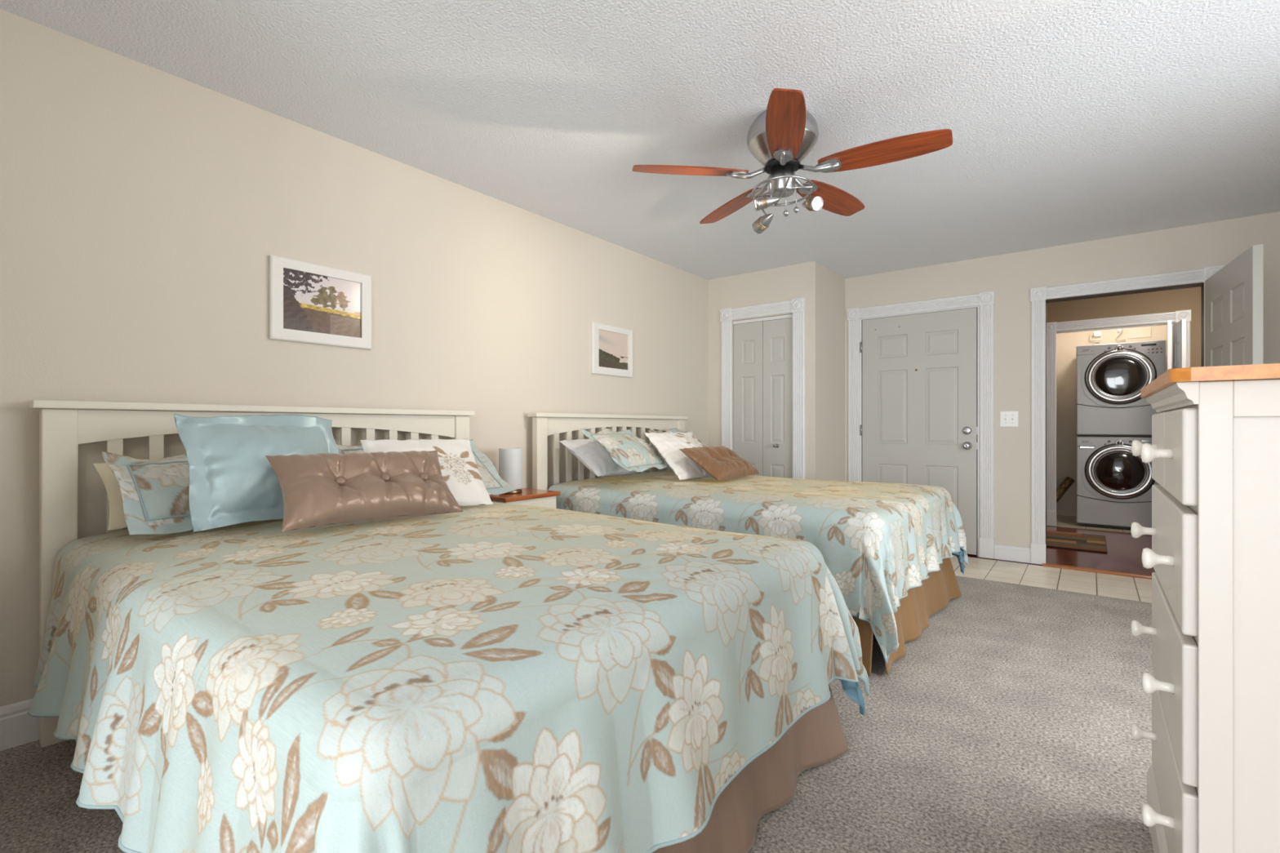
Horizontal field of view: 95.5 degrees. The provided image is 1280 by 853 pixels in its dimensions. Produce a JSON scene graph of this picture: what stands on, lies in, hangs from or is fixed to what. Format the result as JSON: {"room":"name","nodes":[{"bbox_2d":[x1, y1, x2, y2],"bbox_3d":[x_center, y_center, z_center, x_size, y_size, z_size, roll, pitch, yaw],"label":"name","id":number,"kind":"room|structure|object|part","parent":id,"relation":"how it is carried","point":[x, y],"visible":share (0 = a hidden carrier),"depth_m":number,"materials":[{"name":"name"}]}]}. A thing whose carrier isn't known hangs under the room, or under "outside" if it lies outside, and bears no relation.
{"room":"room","nodes":[
{"label":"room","id":0,"kind":"room"},
{"bbox_2d":[0,8,708,706],"bbox_3d":[-1.410,-0.156,2.897,0.100,2.440,8.290,0,0,38],"label":"wall","id":1,"kind":"structure","parent":0,"point":[144,208],"depth_m":2.44,"materials":[{"name":"beige paint"}]},
{"bbox_2d":[0,698,39,751],"bbox_3d":[-0.831,0.994,3.549,0.016,0.140,4.830,0,0,38],"label":"baseboard","id":2,"kind":"structure","parent":1,"relation":"attached to","point":[17,727],"depth_m":1.94,"materials":[{"name":"white paint"}]},
{"bbox_2d":[268,254,371,349],"bbox_3d":[-1.476,-0.566,2.712,0.022,0.365,0.451,0,0,38],"label":"framed photo","id":3,"kind":"object","parent":1,"relation":"attached to","point":[310,303],"visible":1,"depth_m":2.69,"materials":[{"name":"white"}]},
{"bbox_2d":[283,267,360,337],"bbox_3d":[-1.478,-0.569,2.717,0.001,0.270,0.352,0,0,38],"label":"print","id":4,"kind":"object","parent":3,"relation":"attached to","point":[313,303],"depth_m":2.71},
{"bbox_2d":[591,321,632,377],"bbox_3d":[-0.204,-0.566,4.352,0.022,0.370,0.460,0,0,38],"label":"framed photo","id":5,"kind":"object","parent":1,"relation":"attached to","point":[611,346],"visible":1,"depth_m":4.34,"materials":[{"name":"white paper"}]},
{"bbox_2d":[599,329,627,369],"bbox_3d":[-0.201,-0.572,4.364,0.001,0.272,0.344,0,0,38],"label":"print","id":6,"kind":"object","parent":5,"relation":"attached to","point":[613,346],"depth_m":4.36},
{"bbox_2d":[0,575,1153,852],"bbox_3d":[-0.069,1.124,1.281,4.200,0.120,7.380,0,0,38],"label":"floor","id":7,"kind":"structure","parent":0,"point":[1005,726],"depth_m":1.87,"materials":[{"name":"grey carpet"}]},
{"bbox_2d":[29,400,848,852],"bbox_3d":[-0.651,0.488,1.951,2.187,1.150,1.719,0,0,38],"label":"bed","id":8,"kind":"object","parent":7,"relation":"on","point":[768,783],"visible":0.09,"depth_m":1.94,"materials":[{"name":"beige paint"}]},
{"bbox_3d":[-1.967,0.502,1.967,0.048,1.122,0.088,0,0,38],"label":"post","id":9,"kind":"part","parent":8,"relation":"part of","materials":[{"name":"beige paint"}]},
{"bbox_3d":[-1.481,-0.073,2.594,0.088,0.027,1.719,0,0,38],"label":"cap rail","id":10,"kind":"part","parent":8,"relation":"part of","materials":[{"name":"beige paint"}]},
{"bbox_3d":[-1.481,0.002,2.595,0.022,0.119,1.499,0,0,38],"label":"headboard","id":11,"kind":"part","parent":8,"relation":"part of","materials":[{"name":"beige paint"}]},
{"bbox_2d":[26,502,869,852],"bbox_3d":[-0.606,0.680,1.904,2.142,0.673,1.789,0,0,38],"label":"comforter","id":12,"kind":"object","parent":8,"relation":"on","point":[496,677],"visible":0.92,"depth_m":1.14,"materials":[{"name":"blue fabric"}]},
{"bbox_2d":[93,462,127,530],"bbox_3d":[-1.628,0.232,2.213,0.184,0.214,0.640,0,0,35],"label":"bed pillow","id":13,"kind":"object","parent":12,"relation":"on","point":[117,517],"visible":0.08,"depth_m":1.97,"materials":[{"name":"beige fabric"}]},
{"bbox_2d":[101,450,275,534],"bbox_3d":[-1.497,0.213,2.131,0.266,0.268,0.667,0,0,32],"label":"pillow sham","id":14,"kind":"object","parent":12,"relation":"on","point":[155,493],"visible":0.29,"depth_m":1.91,"materials":[{"name":"teal fabric"}]},
{"bbox_2d":[173,413,338,532],"bbox_3d":[-1.304,0.147,2.072,0.197,0.385,0.547,0,0,28],"label":"satin pillow","id":15,"kind":"object","parent":12,"relation":"on","point":[233,481],"visible":0.68,"depth_m":1.94,"materials":[{"name":"teal fabric"}]},
{"bbox_2d":[265,450,462,531],"bbox_3d":[-0.957,0.212,2.070,0.600,0.237,0.236,0,0,-44],"label":"lumbar pillow","id":16,"kind":"object","parent":12,"relation":"on","point":[319,490],"visible":1,"depth_m":2.00,"materials":[{"name":"brown fabric"}]},
{"bbox_2d":[336,439,516,494],"bbox_3d":[-1.010,0.200,2.769,0.374,0.281,0.781,0,0,36],"label":"pillow sham","id":17,"kind":"object","parent":12,"relation":"on","point":[494,484],"visible":0.15,"depth_m":2.96,"materials":[{"name":"teal"}]},
{"bbox_2d":[360,438,493,506],"bbox_3d":[-0.913,0.199,2.502,0.475,0.285,0.281,0,0,-38],"label":"embroidered pillow","id":18,"kind":"object","parent":12,"relation":"on","point":[460,471],"visible":0.48,"depth_m":2.52,"materials":[{"name":"white fabric"}]},
{"bbox_3d":[-0.994,0.502,3.221,0.048,1.122,0.088,0,0,38],"label":"post","id":19,"kind":"part","parent":8,"relation":"part of","materials":[{"name":"beige paint"}]},
{"bbox_2d":[488,488,560,508],"bbox_3d":[-0.716,0.724,3.375,0.351,0.679,0.410,0,0,38],"label":"nightstand","id":20,"kind":"object","parent":7,"relation":"on","point":[531,497],"visible":0.12,"depth_m":3.30,"materials":[{"name":"beige paint"}]},
{"bbox_2d":[498,448,522,493],"bbox_3d":[-0.750,0.255,3.366,0.134,0.258,0.134,0,0,38],"label":"table lamp","id":21,"kind":"object","parent":20,"relation":"on","point":[510,460],"visible":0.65,"depth_m":3.31,"materials":[{"name":"white fabric"}]},
{"bbox_3d":[-0.605,0.509,3.289,0.012,0.150,0.344,0,0,38],"label":"drawer","id":22,"kind":"part","parent":20,"relation":"part of","materials":[{"name":"beige paint"}]},
{"bbox_2d":[527,412,961,676],"bbox_3d":[0.675,0.488,3.674,2.172,1.150,1.719,0,0,38],"label":"bed","id":23,"kind":"object","parent":7,"relation":"on","point":[913,615],"visible":0.13,"depth_m":3.65,"materials":[{"name":"beige paint"}]},
{"bbox_3d":[-0.634,0.502,3.685,0.048,1.122,0.088,0,0,38],"label":"post","id":24,"kind":"part","parent":23,"relation":"part of","materials":[{"name":"beige paint"}]},
{"bbox_3d":[-0.148,-0.073,4.312,0.088,0.027,1.719,0,0,38],"label":"cap rail","id":25,"kind":"part","parent":23,"relation":"part of","materials":[{"name":"beige paint"}]},
{"bbox_3d":[-0.149,0.002,4.313,0.022,0.119,1.499,0,0,38],"label":"headboard","id":26,"kind":"part","parent":23,"relation":"part of","materials":[{"name":"beige paint"}]},
{"bbox_3d":[0.338,0.502,4.939,0.048,1.122,0.088,0,0,38],"label":"post","id":27,"kind":"part","parent":23,"relation":"part of","materials":[{"name":"beige paint"}]},
{"bbox_2d":[547,471,968,663],"bbox_3d":[0.719,0.660,3.643,2.114,0.630,1.705,0,0,38],"label":"comforter","id":28,"kind":"object","parent":23,"relation":"on","point":[878,541],"visible":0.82,"depth_m":2.89,"materials":[{"name":"blue fabric"}]},
{"bbox_2d":[559,438,651,476],"bbox_3d":[-0.219,0.198,3.864,0.317,0.240,0.600,0,0,34],"label":"bed pillow","id":29,"kind":"object","parent":28,"relation":"on","point":[589,452],"visible":0.63,"depth_m":3.67,"materials":[{"name":"white fabric"}]},
{"bbox_2d":[580,427,669,472],"bbox_3d":[-0.078,0.143,3.700,0.362,0.266,0.600,0,0,28],"label":"pillow sham","id":30,"kind":"object","parent":29,"relation":"on","point":[631,452],"visible":0.99,"depth_m":3.62,"materials":[{"name":"teal"}]},
{"bbox_2d":[648,427,704,446],"bbox_3d":[0.349,0.177,4.531,0.276,0.328,0.621,0,0,35],"label":"pillow","id":31,"kind":"object","parent":28,"relation":"on","point":[672,430],"visible":0.04,"depth_m":4.62,"materials":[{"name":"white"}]},
{"bbox_2d":[644,431,712,479],"bbox_3d":[0.313,0.190,3.955,0.452,0.298,0.355,0,0,-40],"label":"embroidered pillow","id":32,"kind":"object","parent":28,"relation":"on","point":[668,445],"visible":0.7,"depth_m":3.84,"materials":[{"name":"white fabric"}]},
{"bbox_2d":[679,445,759,480],"bbox_3d":[0.543,0.235,3.869,0.279,0.203,0.660,0,0,34],"label":"lumbar pillow","id":33,"kind":"object","parent":28,"relation":"on","point":[721,463],"visible":1,"depth_m":3.73,"materials":[{"name":"brown fabric"}]},
{"bbox_3d":[0.676,0.920,3.673,1.955,0.028,1.429,0,0,38],"label":"frame","id":34,"kind":"part","parent":23,"relation":"part of","materials":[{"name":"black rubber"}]},
{"bbox_2d":[1130,363,1279,852],"bbox_3d":[1.343,0.482,1.132,0.576,1.162,0.757,0,0,38],"label":"dresser","id":35,"kind":"object","parent":7,"relation":"on","point":[1213,778],"visible":1,"depth_m":0.98,"materials":[{"name":"white wood"}]},
{"bbox_3d":[1.255,0.767,1.450,0.048,0.041,0.041,0,0,38],"label":"knob","id":36,"kind":"part","parent":35,"relation":"part of","materials":[{"name":"white ceramic"}]},
{"bbox_3d":[1.255,0.506,1.450,0.048,0.041,0.041,0,0,38],"label":"knob","id":37,"kind":"part","parent":35,"relation":"part of","materials":[{"name":"white ceramic"}]},
{"bbox_3d":[1.255,0.260,1.450,0.048,0.041,0.041,0,0,38],"label":"knob","id":38,"kind":"part","parent":35,"relation":"part of","materials":[{"name":"white ceramic"}]},
{"bbox_3d":[1.238,0.053,1.427,0.048,0.041,0.041,0,0,38],"label":"knob","id":39,"kind":"part","parent":35,"relation":"part of","materials":[{"name":"white ceramic"}]},
{"bbox_3d":[1.030,0.053,1.160,0.048,0.041,0.041,0,0,38],"label":"knob","id":40,"kind":"part","parent":35,"relation":"part of","materials":[{"name":"white ceramic"}]},
{"bbox_3d":[1.157,0.961,1.276,0.026,0.126,0.713,0,0,38],"label":"molding","id":41,"kind":"part","parent":35,"relation":"part of","materials":[{"name":"grey paint"}]},
{"bbox_3d":[1.013,0.767,1.138,0.048,0.041,0.041,0,0,38],"label":"knob","id":42,"kind":"part","parent":35,"relation":"part of","materials":[{"name":"white ceramic"}]},
{"bbox_3d":[1.013,0.506,1.138,0.048,0.041,0.041,0,0,38],"label":"knob","id":43,"kind":"part","parent":35,"relation":"part of","materials":[{"name":"white ceramic"}]},
{"bbox_3d":[1.013,0.260,1.138,0.048,0.041,0.041,0,0,38],"label":"knob","id":44,"kind":"part","parent":35,"relation":"part of","materials":[{"name":"white ceramic"}]},
{"bbox_3d":[1.263,0.053,1.403,0.022,0.171,0.318,0,0,38],"label":"drawer","id":45,"kind":"part","parent":35,"relation":"part of","materials":[{"name":"grey paint"}]},
{"bbox_3d":[1.156,-0.057,1.277,0.028,0.038,0.713,0,0,38],"label":"crown molding","id":46,"kind":"part","parent":35,"relation":"part of","materials":[{"name":"grey paint"}]},
{"bbox_3d":[1.161,0.767,1.273,0.022,0.244,0.649,0,0,38],"label":"drawer","id":47,"kind":"part","parent":35,"relation":"part of","materials":[{"name":"grey paint"}]},
{"bbox_3d":[1.161,0.506,1.273,0.022,0.247,0.649,0,0,38],"label":"drawer","id":48,"kind":"part","parent":35,"relation":"part of","materials":[{"name":"grey paint"}]},
{"bbox_3d":[1.161,0.260,1.273,0.022,0.214,0.649,0,0,38],"label":"drawer","id":49,"kind":"part","parent":35,"relation":"part of","materials":[{"name":"grey paint"}]},
{"bbox_3d":[1.060,0.053,1.142,0.022,0.171,0.318,0,0,38],"label":"drawer","id":50,"kind":"part","parent":35,"relation":"part of","materials":[{"name":"grey paint"}]},
{"bbox_3d":[1.152,0.469,0.840,0.500,1.090,0.010,0,0,38],"label":"panel","id":51,"kind":"part","parent":35,"relation":"part of","materials":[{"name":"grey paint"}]},
{"bbox_2d":[0,0,1279,279],"bbox_3d":[1.476,-1.426,2.702,4.900,0.100,11.520,0,0,38],"label":"ceiling","id":52,"kind":"structure","parent":0,"point":[1070,122],"depth_m":2.44,"materials":[{"name":"white paint"}]},
{"bbox_2d":[632,88,952,233],"bbox_3d":[0.676,-1.136,2.604,1.279,0.479,1.290,0,0,38],"label":"ceiling fan","id":53,"kind":"object","parent":52,"relation":"hanging from","point":[784,134],"visible":1,"depth_m":2.51,"materials":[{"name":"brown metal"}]},
{"bbox_3d":[0.222,-1.129,2.564,0.507,0.007,0.146,0,12,-6],"label":"blade","id":54,"kind":"part","parent":53,"relation":"part of","materials":[{"name":"brown wood"}]},
{"bbox_3d":[0.470,-1.129,2.989,0.146,0.007,0.507,-13,5,-23],"label":"blade","id":55,"kind":"part","parent":53,"relation":"part of","materials":[{"name":"brown wood"}]},
{"bbox_3d":[0.571,-1.028,2.540,0.017,0.060,0.077,0,0,19],"label":"stem","id":56,"kind":"part","parent":53,"relation":"part of","materials":[{"name":"silver metal"}]},
{"bbox_3d":[0.549,-1.129,2.197,0.146,0.007,0.507,12,3,12],"label":"blade","id":57,"kind":"part","parent":53,"relation":"part of","materials":[{"name":"brown wood"}]},
{"bbox_3d":[0.779,-0.985,2.567,0.051,0.049,0.021,0,0,-22],"label":"bulb","id":58,"kind":"part","parent":53,"relation":"part of","materials":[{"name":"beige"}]},
{"bbox_3d":[0.951,-1.129,2.884,0.507,0.007,0.146,0,-12,-42],"label":"blade","id":59,"kind":"part","parent":53,"relation":"part of","materials":[{"name":"brown wood"}]},
{"bbox_3d":[0.999,-1.129,2.395,0.507,0.007,0.146,0,-12,30],"label":"blade","id":60,"kind":"part","parent":53,"relation":"part of","materials":[{"name":"brown wood"}]},
{"bbox_2d":[708,261,819,479],"bbox_3d":[1.077,-0.156,5.182,1.030,2.440,0.090,0,0,38],"label":"wall","id":61,"kind":"structure","parent":0,"point":[788,282],"depth_m":5.05,"materials":[{"name":"beige paint"}]},
{"bbox_2d":[720,297,805,479],"bbox_3d":[1.062,-0.008,5.117,0.804,2.144,0.031,0,0,38],"label":"trim","id":62,"kind":"structure","parent":61,"relation":"attached to","point":[796,306],"depth_m":4.99,"materials":[{"name":"white paint"}]},
{"bbox_3d":[0.793,-0.034,5.334,0.105,1.875,0.018,0,0,38],"label":"casing","id":63,"kind":"part","parent":62,"relation":"part of","materials":[{"name":"white paint"}]},
{"bbox_3d":[1.066,-1.024,5.122,0.578,0.105,0.018,0,0,38],"label":"head casing","id":64,"kind":"part","parent":62,"relation":"part of","materials":[{"name":"white paint"}]},
{"bbox_3d":[1.339,-0.034,4.911,0.105,1.875,0.018,0,0,38],"label":"casing","id":65,"kind":"part","parent":62,"relation":"part of","materials":[{"name":"white paint"}]},
{"bbox_2d":[733,314,792,324],"bbox_3d":[1.096,-0.950,5.161,0.584,0.028,0.030,0,0,38],"label":"trim","id":66,"kind":"structure","parent":61,"relation":"attached to","point":[788,316],"depth_m":5.15,"materials":[{"name":"white paint"}]},
{"bbox_2d":[733,317,792,478],"bbox_3d":[1.076,0.059,5.133,0.580,1.985,0.099,0,0,38],"label":"door","id":67,"kind":"structure","parent":61,"relation":"in","point":[763,350],"depth_m":5.13,"materials":[{"name":"grey paint"}]},
{"bbox_2d":[819,263,844,481],"bbox_3d":[1.675,-0.156,5.186,0.090,2.440,0.650,0,0,38],"label":"wall","id":68,"kind":"structure","parent":0,"point":[832,286],"depth_m":5.13,"materials":[{"name":"beige paint"}]},
{"bbox_2d":[950,555,1151,603],"bbox_3d":[2.474,1.126,4.560,4.200,0.116,0.920,0,0,38],"label":"floor tile","id":69,"kind":"structure","parent":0,"point":[1128,588],"depth_m":4.09,"materials":[{"name":"beige tile"}]},
{"bbox_2d":[951,515,1155,575],"bbox_3d":[4.598,1.125,5.422,3.100,0.117,3.395,0,0,38],"label":"floor","id":70,"kind":"structure","parent":0,"point":[1124,554],"depth_m":4.90,"materials":[{"name":"brown wood"}]},
{"bbox_2d":[1046,530,1107,553],"bbox_3d":[3.819,1.061,5.564,1.005,0.012,0.935,0,0,38],"label":"door mat","id":71,"kind":"object","parent":70,"relation":"on","point":[1060,540],"visible":0.46,"depth_m":5.33,"materials":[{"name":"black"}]},
{"bbox_2d":[1075,436,1159,529],"bbox_3d":[5.160,0.586,6.269,0.719,0.954,0.829,0,0,38],"label":"washing machine","id":72,"kind":"object","parent":70,"relation":"on","point":[1113,486],"visible":0.68,"depth_m":6.02,"materials":[{"name":"silver metal"}]},
{"bbox_3d":[4.753,0.221,6.163,0.134,0.012,0.005,0,0,38],"label":"drawer handle","id":73,"kind":"part","parent":72,"relation":"part of","materials":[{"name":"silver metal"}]},
{"bbox_3d":[5.187,1.049,6.304,0.658,0.029,0.640,0,0,38],"label":"foot rail","id":74,"kind":"part","parent":72,"relation":"part of","materials":[{"name":"black rubber"}]},
{"bbox_3d":[4.925,0.462,5.966,0.418,0.418,0.064,0,0,38],"label":"door glass","id":75,"kind":"part","parent":72,"relation":"part of","materials":[{"name":"black glass"}]},
{"bbox_2d":[1075,340,1166,437],"bbox_3d":[5.171,-0.378,6.283,0.719,0.973,0.793,0,0,38],"label":"dryer","id":76,"kind":"object","parent":72,"relation":"on","point":[1111,378],"visible":0.97,"depth_m":6.01,"materials":[{"name":"silver metal"}]},
{"bbox_3d":[4.936,-0.514,5.981,0.418,0.418,0.028,0,0,38],"label":"door glass","id":77,"kind":"part","parent":76,"relation":"part of","materials":[{"name":"black glass"}]},
{"bbox_2d":[844,211,1279,547],"bbox_3d":[2.990,-0.156,4.654,4.700,2.440,0.120,0,0,38],"label":"wall","id":78,"kind":"structure","parent":0,"point":[1011,277],"depth_m":4.56,"materials":[{"name":"beige paint"}]},
{"bbox_2d":[859,307,977,555],"bbox_3d":[2.386,0.039,5.045,0.942,2.030,0.116,0,0,38],"label":"door","id":79,"kind":"structure","parent":78,"relation":"in","point":[918,426],"depth_m":5.01,"materials":[{"name":"grey paint"}]},
{"bbox_2d":[847,290,994,559],"bbox_3d":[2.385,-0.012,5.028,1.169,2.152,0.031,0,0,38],"label":"trim","id":80,"kind":"structure","parent":78,"relation":"attached to","point":[985,300],"depth_m":4.73,"materials":[{"name":"white paint"}]},
{"bbox_3d":[1.969,-0.041,5.359,0.098,1.890,0.018,0,0,38],"label":"casing","id":81,"kind":"part","parent":80,"relation":"part of","materials":[{"name":"white paint"}]},
{"bbox_3d":[2.389,-1.035,5.033,0.957,0.098,0.018,0,0,38],"label":"head casing","id":82,"kind":"part","parent":80,"relation":"part of","materials":[{"name":"white paint"}]},
{"bbox_3d":[2.809,-0.041,4.707,0.098,1.890,0.018,0,0,38],"label":"casing","id":83,"kind":"part","parent":80,"relation":"part of","materials":[{"name":"white paint"}]},
{"bbox_2d":[1000,411,1017,426],"bbox_3d":[2.929,-0.060,4.614,0.122,0.124,0.018,0,0,38],"label":"light switch","id":84,"kind":"object","parent":78,"relation":"attached to","point":[1007,419],"visible":1,"depth_m":4.62,"materials":[{"name":"white plastic"}]},
{"bbox_2d":[994,544,1030,563],"bbox_3d":[2.947,1.006,4.602,0.242,0.115,0.016,0,0,38],"label":"baseboard","id":85,"kind":"structure","parent":78,"relation":"attached to","point":[1020,554],"depth_m":4.60,"materials":[{"name":"white paint"}]},
{"bbox_2d":[1042,563,1151,579],"bbox_3d":[3.454,1.058,4.184,0.916,0.017,0.055,0,0,38],"label":"trim","id":86,"kind":"structure","parent":78,"relation":"attached to","point":[1056,566],"depth_m":4.25,"materials":[{"name":"brown wood"}]},
{"bbox_2d":[1030,265,1224,564],"bbox_3d":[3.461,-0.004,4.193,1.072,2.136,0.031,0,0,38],"label":"trim","id":87,"kind":"structure","parent":78,"relation":"attached to","point":[1038,295],"depth_m":4.47,"materials":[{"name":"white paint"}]},
{"bbox_3d":[3.081,-0.036,4.496,0.092,1.880,0.018,0,0,38],"label":"casing","id":88,"kind":"part","parent":87,"relation":"part of","materials":[{"name":"white paint"}]},
{"bbox_3d":[3.465,-1.022,4.198,0.872,0.092,0.018,0,0,38],"label":"head casing","id":89,"kind":"part","parent":87,"relation":"part of","materials":[{"name":"white paint"}]},
{"bbox_3d":[3.849,-0.036,3.900,0.092,1.880,0.018,0,0,38],"label":"casing","id":90,"kind":"part","parent":87,"relation":"part of","materials":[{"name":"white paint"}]},
{"bbox_2d":[1204,244,1263,366],"bbox_3d":[3.566,0.037,3.507,0.040,2.030,0.905,0,0,32],"label":"door","id":91,"kind":"structure","parent":78,"relation":"in","point":[1234,294],"depth_m":3.36,"materials":[{"name":"grey paint"}]},
{"bbox_2d":[1092,329,1102,341],"bbox_3d":[5.317,-1.056,6.756,0.090,0.120,0.006,0,0,38],"label":"outlet plate","id":92,"kind":"object","parent":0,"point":[1095,338],"depth_m":6.76,"materials":[{"name":"beige plastic"}]},
{"bbox_2d":[1056,324,1174,516],"bbox_3d":[5.460,-0.156,6.712,1.360,2.440,0.100,0,0,38],"label":"wall","id":93,"kind":"structure","parent":0,"point":[1066,343],"depth_m":6.93,"materials":[{"name":"beige paint"}]},
{"bbox_2d":[1089,329,1102,344],"bbox_3d":[5.293,-0.986,6.747,0.116,0.261,0.050,0,0,38],"label":"plug","id":94,"kind":"object","parent":93,"relation":"attached to","point":[1096,335],"visible":0.95,"depth_m":6.74,"materials":[{"name":"beige plastic"}]},
{"bbox_3d":[5.284,-0.968,6.741,0.108,0.226,0.024,0,0,38],"label":"cord","id":95,"kind":"part","parent":94,"relation":"part of","materials":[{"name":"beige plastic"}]},
{"bbox_2d":[1115,328,1127,342],"bbox_3d":[5.467,-0.995,6.607,0.114,0.262,0.057,0,0,38],"label":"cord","id":96,"kind":"object","parent":93,"relation":"attached to","point":[1118,331],"visible":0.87,"depth_m":6.60,"materials":[{"name":"white plastic"}]},
{"bbox_2d":[1127,326,1151,338],"bbox_3d":[5.608,-1.066,6.528,0.200,0.140,0.008,0,0,38],"label":"access panel","id":97,"kind":"object","parent":93,"relation":"attached to","point":[1144,331],"visible":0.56,"depth_m":6.53,"materials":[{"name":"beige"}]},
{"bbox_2d":[1046,286,1200,367],"bbox_3d":[4.955,-0.156,5.882,3.100,2.440,0.110,0,0,38],"label":"wall","id":98,"kind":"structure","parent":0,"point":[1184,299],"depth_m":5.78,"materials":[{"name":"brown paint"}]},
{"bbox_2d":[1056,322,1176,333],"bbox_3d":[4.853,0.022,5.963,0.976,2.083,0.108,0,0,38],"label":"trim","id":99,"kind":"structure","parent":98,"relation":"attached to","point":[1172,323],"depth_m":5.95,"materials":[{"name":"white paint"}]},
{"bbox_2d":[1046,309,1191,526],"bbox_3d":[4.809,-0.025,5.906,1.152,2.179,0.031,0,0,38],"label":"trim","id":100,"kind":"structure","parent":98,"relation":"attached to","point":[1175,317],"depth_m":6.20,"materials":[{"name":"white paint"}]},
{"bbox_3d":[4.401,-0.053,6.231,0.100,1.915,0.018,0,0,38],"label":"casing","id":101,"kind":"part","parent":100,"relation":"part of","materials":[{"name":"white paint"}]},
{"bbox_3d":[4.813,-1.061,5.911,0.936,0.100,0.018,0,0,38],"label":"head casing","id":102,"kind":"part","parent":100,"relation":"part of","materials":[{"name":"white paint"}]},
{"bbox_3d":[5.226,-0.053,5.591,0.100,1.915,0.018,0,0,38],"label":"casing","id":103,"kind":"part","parent":100,"relation":"part of","materials":[{"name":"white paint"}]},
{"bbox_2d":[1167,319,1186,369],"bbox_3d":[5.039,0.034,5.483,0.124,2.020,0.423,0,0,38],"label":"door","id":104,"kind":"structure","parent":98,"relation":"in","point":[1179,329],"depth_m":5.35,"materials":[{"name":"white paint"}]},
{"bbox_3d":[4.698,-0.156,6.759,0.100,2.440,0.960,0,0,38],"label":"wall","id":105,"kind":"structure","parent":0,"visible":0},
{"bbox_2d":[1056,476,1074,502],"bbox_3d":[4.705,0.735,6.511,0.284,0.350,0.092,0,0,10],"label":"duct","id":106,"kind":"object","parent":105,"relation":"attached to","point":[1064,486],"visible":0.7,"depth_m":6.48,"materials":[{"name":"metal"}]}
]}

